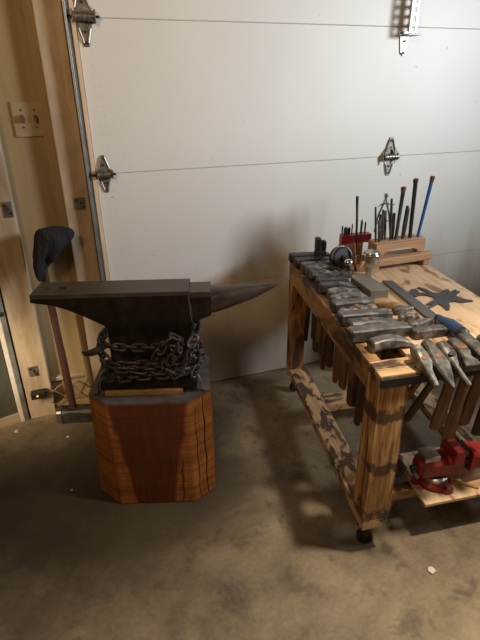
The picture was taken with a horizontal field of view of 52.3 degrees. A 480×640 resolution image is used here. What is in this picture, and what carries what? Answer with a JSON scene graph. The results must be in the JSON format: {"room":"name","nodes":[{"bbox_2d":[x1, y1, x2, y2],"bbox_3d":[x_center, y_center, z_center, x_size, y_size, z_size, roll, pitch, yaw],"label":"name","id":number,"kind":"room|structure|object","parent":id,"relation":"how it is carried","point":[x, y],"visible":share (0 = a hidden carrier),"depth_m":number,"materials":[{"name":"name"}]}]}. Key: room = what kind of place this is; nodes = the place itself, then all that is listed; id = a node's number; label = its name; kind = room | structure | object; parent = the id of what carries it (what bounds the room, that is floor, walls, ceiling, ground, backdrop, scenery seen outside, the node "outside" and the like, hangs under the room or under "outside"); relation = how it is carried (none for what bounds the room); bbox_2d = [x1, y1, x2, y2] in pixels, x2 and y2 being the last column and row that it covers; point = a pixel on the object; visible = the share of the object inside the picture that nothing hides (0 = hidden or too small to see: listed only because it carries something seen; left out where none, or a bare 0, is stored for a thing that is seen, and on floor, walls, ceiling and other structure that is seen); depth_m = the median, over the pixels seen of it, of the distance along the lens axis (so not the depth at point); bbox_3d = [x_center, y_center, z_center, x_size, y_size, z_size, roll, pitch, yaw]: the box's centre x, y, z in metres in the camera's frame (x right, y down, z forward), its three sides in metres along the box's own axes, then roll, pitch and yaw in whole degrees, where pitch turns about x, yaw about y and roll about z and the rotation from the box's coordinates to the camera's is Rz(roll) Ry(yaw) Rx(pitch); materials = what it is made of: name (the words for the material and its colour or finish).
{"room":"metal workshop","nodes":[
{"label":"metal workshop","id":0,"kind":"room"},
{"bbox_2d":[0,0,109,411],"bbox_3d":[-1.416,-0.641,1.666,1.700,2.500,0.045,-9,26,-17],"label":"wall","id":1,"kind":"structure","parent":0,"point":[26,158],"depth_m":1.92,"materials":[{"name":"beige wood"}]},
{"bbox_2d":[1,201,13,217],"bbox_3d":[-0.889,-0.422,1.870,0.034,0.060,0.006,-9,26,-17],"label":"metal bracket","id":2,"kind":"object","parent":1,"relation":"attached to","point":[7,206],"visible":1,"depth_m":1.87,"materials":[{"name":"metal"}]},
{"bbox_2d":[0,297,29,428],"bbox_3d":[-1.238,0.145,1.916,0.628,0.860,0.052,-17,30,-31],"label":"framed panel","id":3,"kind":"object","parent":1,"relation":"attached to","point":[13,408],"visible":1,"depth_m":2.15,"materials":[{"name":"metal"}]},
{"bbox_2d":[10,101,43,136],"bbox_3d":[-0.786,-0.747,1.820,0.112,0.122,0.022,-9,26,-17],"label":"switch plate","id":4,"kind":"object","parent":1,"relation":"attached to","point":[26,116],"visible":0.84,"depth_m":1.82,"materials":[{"name":"plastic"}]},
{"bbox_2d":[0,138,55,418],"bbox_3d":[-0.936,-0.695,1.765,0.110,2.500,0.060,-9,26,-17],"label":"trim","id":5,"kind":"structure","parent":1,"relation":"attached to","point":[15,285],"depth_m":2.04,"materials":[{"name":"brown wood"}]},
{"bbox_2d":[28,366,38,376],"bbox_3d":[-0.914,0.229,2.162,0.040,0.050,0.006,-9,26,-17],"label":"metal bracket","id":6,"kind":"object","parent":1,"relation":"attached to","point":[33,371],"visible":1,"depth_m":2.16,"materials":[{"name":"metal"}]},
{"bbox_2d":[30,388,46,399],"bbox_3d":[-0.900,0.329,2.184,0.064,0.032,0.058,-9,26,-17],"label":"sensor","id":7,"kind":"object","parent":1,"relation":"attached to","point":[39,393],"visible":1,"depth_m":2.17,"materials":[{"name":"black plastic"}]},
{"bbox_2d":[21,0,93,392],"bbox_3d":[-0.728,-0.735,1.845,0.032,2.500,0.030,-9,26,-17],"label":"trim","id":8,"kind":"structure","parent":1,"relation":"attached to","point":[26,4],"depth_m":1.87,"materials":[{"name":"beige wood"}]},
{"bbox_2d":[50,370,84,381],"bbox_3d":[-0.803,0.261,2.280,0.155,0.020,0.025,-9,26,-17],"label":"trim","id":9,"kind":"structure","parent":1,"relation":"attached to","point":[77,373],"depth_m":2.27,"materials":[{"name":"brown wood"}]},
{"bbox_2d":[48,376,91,403],"bbox_3d":[-0.778,0.328,2.257,0.194,0.116,0.029,-9,26,-17],"label":"cable bundle","id":10,"kind":"object","parent":1,"relation":"attached to","point":[90,376],"visible":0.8,"depth_m":2.26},
{"bbox_2d":[31,0,110,380],"bbox_3d":[-0.662,-0.738,1.851,0.096,2.500,0.060,-9,26,-17],"label":"trim","id":11,"kind":"structure","parent":1,"relation":"attached to","point":[48,14],"depth_m":1.85,"materials":[{"name":"brown wood"}]},
{"bbox_2d":[55,393,89,409],"bbox_3d":[-0.783,0.391,2.337,0.187,0.045,0.043,-9,26,-17],"label":"trim","id":12,"kind":"structure","parent":1,"relation":"attached to","point":[81,399],"depth_m":2.32,"materials":[{"name":"beige wood"}]},
{"bbox_2d":[74,197,85,209],"bbox_3d":[-0.638,-0.464,1.947,0.042,0.048,0.006,-9,26,-17],"label":"metal bracket","id":13,"kind":"object","parent":1,"relation":"attached to","point":[79,202],"visible":1,"depth_m":1.95,"materials":[{"name":"metal"}]},
{"bbox_2d":[61,0,105,280],"bbox_3d":[-0.589,-0.600,1.884,0.019,2.180,0.040,-9,26,-17],"label":"door track","id":14,"kind":"object","parent":1,"relation":"attached to","point":[64,2],"visible":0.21,"depth_m":1.83,"materials":[{"name":"metal"}]},
{"bbox_2d":[68,0,109,280],"bbox_3d":[-0.577,-0.576,1.926,0.016,2.140,0.018,-9,26,-17],"label":"door frame","id":15,"kind":"structure","parent":1,"relation":"attached to","point":[70,2],"depth_m":1.86,"materials":[{"name":"brown wood"}]},
{"bbox_2d":[66,0,479,381],"bbox_3d":[1.008,-0.847,2.407,3.407,2.182,0.114,-9,26,-17],"label":"door","id":16,"kind":"structure","parent":1,"relation":"in","point":[228,137],"depth_m":2.13,"materials":[{"name":"paint"}]},
{"bbox_2d":[0,352,479,639],"bbox_3d":[0.963,1.126,0.889,5.200,0.100,4.850,-9,26,-17],"label":"floor","id":17,"kind":"structure","parent":0,"point":[273,551],"depth_m":1.61,"materials":[{"name":"concrete"}]},
{"bbox_2d":[42,268,91,423],"bbox_3d":[-0.748,0.099,2.077,0.178,0.787,0.074,-3,25,-4],"label":"sledgehammer","id":18,"kind":"object","parent":17,"relation":"on","point":[71,413],"visible":0.77,"depth_m":2.17,"materials":[{"name":"wood"}]},
{"bbox_2d":[33,226,74,281],"bbox_3d":[-0.727,-0.261,1.916,0.172,0.210,0.095,-9,26,-17],"label":"cloth","id":19,"kind":"object","parent":18,"relation":"on","point":[49,242],"visible":1,"depth_m":1.87,"materials":[{"name":"black fabric"}]},
{"bbox_2d":[89,353,214,503],"bbox_3d":[-0.316,0.396,1.854,0.432,0.435,0.364,-2,25,-2],"label":"block","id":20,"kind":"object","parent":17,"relation":"on","point":[150,448],"visible":0.86,"depth_m":1.69,"materials":[{"name":"brown wood"}]},
{"bbox_2d":[93,369,105,395],"bbox_3d":[-0.471,0.207,1.643,0.055,0.089,0.018,-16,29,-29],"label":"strap","id":21,"kind":"object","parent":20,"relation":"attached to","point":[97,392],"visible":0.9,"depth_m":1.64,"materials":[{"name":"metal"}]},
{"bbox_2d":[105,388,182,395],"bbox_3d":[-0.326,0.208,1.721,0.259,0.018,0.176,-2,25,-2],"label":"board","id":22,"kind":"object","parent":20,"relation":"on","point":[165,390],"visible":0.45,"depth_m":1.64,"materials":[{"name":"brown wood"}]},
{"bbox_2d":[29,279,277,390],"bbox_3d":[-0.266,0.041,1.654,0.784,0.339,0.172,-2,25,-2],"label":"anvil","id":23,"kind":"object","parent":22,"relation":"on","point":[131,311],"visible":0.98,"depth_m":1.57,"materials":[{"name":"metal"}]},
{"bbox_2d":[81,320,204,382],"bbox_3d":[-0.311,0.094,1.654,0.389,0.193,0.219,-1,25,1],"label":"chain","id":24,"kind":"object","parent":23,"relation":"attached to","point":[161,348],"visible":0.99,"depth_m":1.58,"materials":[{"name":"metal"}]},
{"bbox_2d":[196,371,206,391],"bbox_3d":[-0.138,0.198,1.653,0.055,0.089,0.018,12,28,26],"label":"strap","id":25,"kind":"object","parent":20,"relation":"attached to","point":[204,389],"visible":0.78,"depth_m":1.66,"materials":[{"name":"metal"}]},
{"bbox_2d":[286,258,479,543],"bbox_3d":[0.584,0.216,1.940,0.585,0.665,1.048,-4,25,-8],"label":"bench","id":26,"kind":"object","parent":17,"relation":"on","point":[369,488],"visible":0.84,"depth_m":1.65,"materials":[{"name":"brown wood"}]},
{"bbox_2d":[288,252,329,304],"bbox_3d":[0.312,-0.135,2.237,0.189,0.363,0.045,-6,26,-11],"label":"hammer","id":27,"kind":"object","parent":26,"relation":"on","point":[292,256],"visible":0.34,"depth_m":2.14,"materials":[{"name":"metal"}]},
{"bbox_2d":[293,256,328,340],"bbox_3d":[0.322,-0.088,2.184,0.180,0.402,0.049,-5,25,-9],"label":"hammer","id":28,"kind":"object","parent":26,"relation":"on","point":[297,260],"visible":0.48,"depth_m":2.10,"materials":[{"name":"metal"}]},
{"bbox_2d":[300,260,332,339],"bbox_3d":[0.326,-0.081,2.127,0.136,0.359,0.046,-5,24,-10],"label":"hammer","id":29,"kind":"object","parent":26,"relation":"on","point":[303,265],"visible":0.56,"depth_m":2.05,"materials":[{"name":"metal"}]},
{"bbox_2d":[314,237,326,255],"bbox_3d":[0.354,-0.310,2.153,0.047,0.112,0.036,-5,25,-9],"label":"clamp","id":30,"kind":"object","parent":26,"relation":"on","point":[320,245],"visible":0.78,"depth_m":2.13,"materials":[{"name":"metal"}]},
{"bbox_2d":[305,264,340,351],"bbox_3d":[0.343,-0.044,2.096,0.143,0.399,0.045,-6,26,-11],"label":"hammer","id":31,"kind":"object","parent":26,"relation":"on","point":[315,346],"visible":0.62,"depth_m":2.01,"materials":[{"name":"metal"}]},
{"bbox_2d":[308,269,338,342],"bbox_3d":[0.343,-0.057,2.031,0.126,0.320,0.045,-6,26,-10],"label":"hammer","id":32,"kind":"object","parent":26,"relation":"hanging from","point":[312,273],"visible":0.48,"depth_m":1.97,"materials":[{"name":"metal"}]},
{"bbox_2d":[315,271,347,354],"bbox_3d":[0.362,-0.021,1.998,0.135,0.362,0.040,-6,25,-14],"label":"hammer","id":33,"kind":"object","parent":26,"relation":"on","point":[343,273],"visible":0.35,"depth_m":1.93,"materials":[{"name":"metal"}]},
{"bbox_2d":[314,276,349,369],"bbox_3d":[0.356,0.019,1.958,0.130,0.402,0.046,-6,26,-11],"label":"hammer","id":34,"kind":"object","parent":26,"relation":"hanging from","point":[318,280],"visible":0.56,"depth_m":1.96,"materials":[{"name":"metal"}]},
{"bbox_2d":[318,281,359,367],"bbox_3d":[0.371,0.022,1.907,0.150,0.359,0.045,-4,25,-9],"label":"hammer","id":35,"kind":"object","parent":26,"relation":"on","point":[322,286],"visible":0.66,"depth_m":1.84,"materials":[{"name":"metal"}]},
{"bbox_2d":[329,246,351,268],"bbox_3d":[0.425,-0.263,2.059,0.102,0.102,0.064,-5,25,-9],"label":"disc","id":36,"kind":"object","parent":26,"relation":"on","point":[338,255],"visible":0.9,"depth_m":2.04,"materials":[{"name":"black metal"}]},
{"bbox_2d":[326,287,362,382],"bbox_3d":[0.384,0.064,1.866,0.126,0.399,0.058,-5,25,-8],"label":"hammer","id":37,"kind":"object","parent":26,"relation":"on","point":[330,291],"visible":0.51,"depth_m":1.79,"materials":[{"name":"metal"}]},
{"bbox_2d":[329,291,367,379],"bbox_3d":[0.396,0.064,1.813,0.152,0.360,0.045,-6,27,-11],"label":"hammer","id":38,"kind":"object","parent":26,"relation":"on","point":[349,294],"visible":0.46,"depth_m":1.74,"materials":[{"name":"metal"}]},
{"bbox_2d":[344,259,353,277],"bbox_3d":[0.439,-0.211,1.981,0.039,0.076,0.034,-5,25,-10],"label":"stake","id":39,"kind":"object","parent":26,"relation":"on","point":[348,262],"visible":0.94,"depth_m":1.97,"materials":[{"name":"metal"}]},
{"bbox_2d":[329,297,374,389],"bbox_3d":[0.385,0.091,1.759,0.150,0.359,0.046,-4,26,-11],"label":"hammer","id":40,"kind":"object","parent":26,"relation":"on","point":[335,305],"visible":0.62,"depth_m":1.68,"materials":[{"name":"metal"}]},
{"bbox_2d":[353,243,356,270],"bbox_3d":[0.481,-0.263,2.044,0.010,0.119,0.030,-16,29,-29],"label":"wooden stick","id":41,"kind":"object","parent":26,"relation":"on","point":[354,246],"visible":1,"depth_m":2.04,"materials":[{"name":"brown wood"}]},
{"bbox_2d":[339,232,371,257],"bbox_3d":[0.513,-0.333,2.195,0.145,0.113,0.040,-6,26,-11],"label":"rack","id":42,"kind":"object","parent":26,"relation":"on","point":[347,240],"visible":0.73,"depth_m":2.17,"materials":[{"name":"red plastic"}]},
{"bbox_2d":[343,227,347,234],"bbox_3d":[0.466,-0.394,2.155,0.018,0.032,0.018,-9,26,-17],"label":"bit","id":43,"kind":"object","parent":42,"relation":"on","point":[345,232],"visible":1,"depth_m":2.15,"materials":[{"name":"metal"}]},
{"bbox_2d":[352,196,359,263],"bbox_3d":[0.504,-0.386,2.100,0.039,0.290,0.040,-6,26,-11],"label":"punch","id":44,"kind":"object","parent":26,"relation":"on","point":[357,197],"visible":0.77,"depth_m":2.10,"materials":[{"name":"metal"}]},
{"bbox_2d":[337,303,376,406],"bbox_3d":[0.399,0.133,1.720,0.137,0.399,0.044,-8,26,-13],"label":"hammer","id":45,"kind":"object","parent":26,"relation":"on","point":[371,305],"visible":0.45,"depth_m":1.74,"materials":[{"name":"metal"}]},
{"bbox_2d":[337,308,392,406],"bbox_3d":[0.410,0.134,1.663,0.180,0.361,0.048,-5,26,-10],"label":"hammer","id":46,"kind":"object","parent":26,"relation":"on","point":[342,316],"visible":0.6,"depth_m":1.58,"materials":[{"name":"metal"}]},
{"bbox_2d":[350,275,388,298],"bbox_3d":[0.487,-0.125,1.845,0.074,0.036,0.160,-7,26,-13],"label":"block","id":47,"kind":"object","parent":26,"relation":"on","point":[368,285],"visible":0.78,"depth_m":1.81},
{"bbox_2d":[358,249,380,275],"bbox_3d":[0.527,-0.228,1.979,0.071,0.107,0.095,12,28,25],"label":"cup","id":48,"kind":"object","parent":26,"relation":"on","point":[371,257],"visible":0.94,"depth_m":1.96,"materials":[{"name":"metal"}]},
{"bbox_2d":[346,317,397,425],"bbox_3d":[0.425,0.176,1.623,0.172,0.401,0.045,-6,26,-11],"label":"hammer","id":49,"kind":"object","parent":26,"relation":"on","point":[365,320],"visible":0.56,"depth_m":1.56,"materials":[{"name":"metal"}]},
{"bbox_2d":[345,321,411,422],"bbox_3d":[0.427,0.179,1.565,0.207,0.362,0.045,-7,26,-14],"label":"hammer","id":50,"kind":"object","parent":26,"relation":"on","point":[360,333],"visible":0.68,"depth_m":1.48,"materials":[{"name":"metal"}]},
{"bbox_2d":[373,297,391,304],"bbox_3d":[0.500,-0.068,1.740,0.090,0.020,0.033,-8,26,-15],"label":"wedge","id":51,"kind":"object","parent":26,"relation":"on","point":[377,301],"visible":0.48,"depth_m":1.73,"materials":[{"name":"brown wood"}]},
{"bbox_2d":[367,334,413,359],"bbox_3d":[0.443,0.192,1.493,0.137,0.320,0.044,-5,25,-12],"label":"hammer","id":52,"kind":"object","parent":26,"relation":"on","point":[383,343],"visible":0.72,"depth_m":1.42,"materials":[{"name":"metal"}]},
{"bbox_2d":[378,301,402,307],"bbox_3d":[0.528,-0.053,1.708,0.090,0.020,0.033,0,25,1],"label":"wedge","id":53,"kind":"object","parent":26,"relation":"on","point":[389,304],"visible":0.7,"depth_m":1.70,"materials":[{"name":"brown wood"}]},
{"bbox_2d":[362,234,432,272],"bbox_3d":[0.670,-0.292,2.108,0.320,0.110,0.137,-9,26,-17],"label":"rack","id":54,"kind":"object","parent":26,"relation":"on","point":[416,245],"visible":0.65,"depth_m":2.08,"materials":[{"name":"brown wood"}]},
{"bbox_2d":[374,207,376,241],"bbox_3d":[0.563,-0.397,2.029,0.024,0.148,0.010,-2,25,-3],"label":"punch","id":55,"kind":"object","parent":54,"relation":"on","point":[375,225],"visible":1,"depth_m":2.03,"materials":[{"name":"metal"}]},
{"bbox_2d":[378,220,380,241],"bbox_3d":[0.580,-0.371,2.039,0.019,0.093,0.013,1,25,3],"label":"chisel","id":56,"kind":"object","parent":54,"relation":"on","point":[379,221],"visible":1,"depth_m":2.03,"materials":[{"name":"metal"}]},
{"bbox_2d":[379,214,381,239],"bbox_3d":[0.590,-0.390,2.057,0.020,0.111,0.015,1,25,3],"label":"punch","id":57,"kind":"object","parent":54,"relation":"on","point":[380,215],"visible":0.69,"depth_m":2.04,"materials":[{"name":"metal"}]},
{"bbox_2d":[381,209,383,239],"bbox_3d":[0.600,-0.400,2.057,0.019,0.130,0.011,1,25,3],"label":"punch","id":58,"kind":"object","parent":54,"relation":"on","point":[382,234],"visible":1,"depth_m":2.05,"materials":[{"name":"metal"}]},
{"bbox_2d":[373,193,394,231],"bbox_3d":[0.619,-0.455,2.090,0.088,0.172,0.021,-3,25,-4],"label":"divider","id":59,"kind":"object","parent":54,"relation":"on","point":[386,195],"visible":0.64,"depth_m":2.08,"materials":[{"name":"metal"}]},
{"bbox_2d":[384,210,386,239],"bbox_3d":[0.612,-0.400,2.062,0.020,0.125,0.013,1,25,3],"label":"punch","id":60,"kind":"object","parent":54,"relation":"on","point":[385,211],"visible":1,"depth_m":2.05,"materials":[{"name":"metal"}]},
{"bbox_2d":[389,198,392,239],"bbox_3d":[0.632,-0.421,2.046,0.024,0.176,0.012,-1,25,0],"label":"punch","id":61,"kind":"object","parent":54,"relation":"on","point":[391,199],"visible":1,"depth_m":2.04,"materials":[{"name":"metal"}]},
{"bbox_2d":[391,213,395,238],"bbox_3d":[0.651,-0.400,2.077,0.016,0.110,0.016,-20,32,-36],"label":"punch","id":62,"kind":"object","parent":54,"relation":"on","point":[394,214],"visible":0.89,"depth_m":2.07,"materials":[{"name":"metal"}]},
{"bbox_2d":[394,186,406,238],"bbox_3d":[0.671,-0.448,2.051,0.031,0.219,0.024,-9,26,-17],"label":"punch","id":63,"kind":"object","parent":54,"relation":"on","point":[403,188],"visible":1,"depth_m":2.04,"materials":[{"name":"metal"}]},
{"bbox_2d":[401,205,408,238],"bbox_3d":[0.701,-0.416,2.076,0.025,0.139,0.015,-20,31,-36],"label":"chisel","id":64,"kind":"object","parent":54,"relation":"on","point":[407,206],"visible":1,"depth_m":2.07,"materials":[{"name":"metal"}]},
{"bbox_2d":[408,178,418,237],"bbox_3d":[0.727,-0.471,2.063,0.028,0.248,0.024,-9,26,-17],"label":"chisel","id":65,"kind":"object","parent":54,"relation":"on","point":[415,180],"visible":1,"depth_m":2.05,"materials":[{"name":"black metal"}]},
{"bbox_2d":[416,176,434,236],"bbox_3d":[0.790,-0.483,2.083,0.054,0.254,0.022,-9,26,-17],"label":"chisel","id":66,"kind":"object","parent":54,"relation":"on","point":[432,178],"visible":1,"depth_m":2.07,"materials":[{"name":"blue paint"}]},
{"bbox_2d":[395,454,406,477],"bbox_3d":[0.520,0.497,1.670,0.096,0.096,0.085,8,27,18],"label":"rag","id":67,"kind":"object","parent":26,"relation":"on","point":[401,468],"visible":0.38,"depth_m":1.64,"materials":[{"name":"black fabric"}]},
{"bbox_2d":[391,305,413,314],"bbox_3d":[0.556,-0.037,1.665,0.081,0.026,0.030,-9,26,-17],"label":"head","id":68,"kind":"object","parent":26,"relation":"on","point":[397,309],"visible":0.95,"depth_m":1.65},
{"bbox_2d":[398,313,419,321],"bbox_3d":[0.556,-0.009,1.606,0.071,0.027,0.032,-3,25,-4],"label":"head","id":69,"kind":"object","parent":26,"relation":"on","point":[406,317],"visible":0.85,"depth_m":1.59},
{"bbox_2d":[407,317,433,327],"bbox_3d":[0.576,0.013,1.554,0.088,0.034,0.030,-8,26,-15],"label":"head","id":70,"kind":"object","parent":26,"relation":"on","point":[424,321],"visible":0.53,"depth_m":1.54},
{"bbox_2d":[410,344,438,387],"bbox_3d":[0.483,0.212,1.426,0.034,0.335,0.244,-8,26,-15],"label":"hammer","id":71,"kind":"object","parent":26,"relation":"hanging from","point":[422,361],"visible":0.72,"depth_m":1.31,"materials":[{"name":"metal"}]},
{"bbox_2d":[382,280,469,337],"bbox_3d":[0.623,-0.060,1.687,0.046,0.046,0.531,-5,25,-9],"label":"rasp","id":72,"kind":"object","parent":26,"relation":"on","point":[454,328],"visible":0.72,"depth_m":1.64,"materials":[{"name":"metal"}]},
{"bbox_2d":[410,324,447,339],"bbox_3d":[0.581,0.036,1.504,0.111,0.030,0.034,-7,26,-12],"label":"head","id":73,"kind":"object","parent":26,"relation":"on","point":[429,331],"visible":1,"depth_m":1.49},
{"bbox_2d":[406,339,454,402],"bbox_3d":[0.522,0.226,1.440,0.050,0.379,0.263,-8,26,-16],"label":"hammer","id":74,"kind":"object","parent":26,"relation":"on","point":[442,369],"visible":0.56,"depth_m":1.31,"materials":[{"name":"metal"}]},
{"bbox_2d":[403,340,471,421],"bbox_3d":[0.571,0.220,1.427,0.043,0.344,0.236,-8,26,-15],"label":"hammer","id":75,"kind":"object","parent":26,"relation":"hanging from","point":[447,350],"visible":0.77,"depth_m":1.35,"materials":[{"name":"metal"}]},
{"bbox_2d":[400,447,479,506],"bbox_3d":[0.712,0.533,1.704,0.295,0.012,0.241,-6,26,-11],"label":"shelf","id":76,"kind":"object","parent":26,"relation":"attached to","point":[460,492],"depth_m":1.64,"materials":[{"name":"brown wood"}]},
{"bbox_2d":[410,287,472,310],"bbox_3d":[0.731,-0.084,1.785,0.208,0.004,0.215,-9,26,-17],"label":"cutout","id":77,"kind":"object","parent":26,"relation":"on","point":[445,297],"visible":0.96,"depth_m":1.78},
{"bbox_2d":[409,434,479,494],"bbox_3d":[0.738,0.469,1.647,0.358,0.152,0.127,-9,26,-17],"label":"bench vise","id":78,"kind":"object","parent":26,"relation":"on","point":[433,467],"visible":0.98,"depth_m":1.61,"materials":[{"name":"red paint"}]},
{"bbox_2d":[429,337,479,429],"bbox_3d":[0.623,0.216,1.428,0.048,0.322,0.121,-5,26,-10],"label":"hammer","id":79,"kind":"object","parent":26,"relation":"on","point":[468,362],"visible":0.84,"depth_m":1.43,"materials":[{"name":"wood"}]},
{"bbox_2d":[441,332,479,439],"bbox_3d":[0.667,0.228,1.449,0.044,0.364,0.136,-5,25,-9],"label":"hammer","id":80,"kind":"object","parent":26,"relation":"on","point":[452,420],"visible":0.74,"depth_m":1.47,"materials":[{"name":"wood"}]},
{"bbox_2d":[451,479,478,489],"bbox_3d":[0.755,0.551,1.640,0.086,0.008,0.012,10,27,22],"label":"wood offcut","id":81,"kind":"object","parent":26,"relation":"on","point":[453,480],"visible":1,"depth_m":1.64,"materials":[{"name":"brown wood"}]},
{"bbox_2d":[458,334,479,425],"bbox_3d":[0.719,0.206,1.448,0.048,0.322,0.121,-6,26,-12],"label":"hammer","id":82,"kind":"object","parent":26,"relation":"on","point":[473,393],"visible":0.7,"depth_m":1.49,"materials":[{"name":"wood"}]},
{"bbox_2d":[471,407,479,435],"bbox_3d":[0.769,0.217,1.470,0.044,0.364,0.136,-6,26,-11],"label":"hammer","id":83,"kind":"object","parent":26,"relation":"on","point":[475,431],"visible":1,"depth_m":1.55,"materials":[{"name":"wood"}]},
{"bbox_2d":[428,566,435,574],"bbox_3d":[0.594,0.777,1.518,0.023,0.006,0.023,-17,29,-30],"label":"chip","id":84,"kind":"object","parent":17,"relation":"on","point":[431,570],"visible":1,"depth_m":1.51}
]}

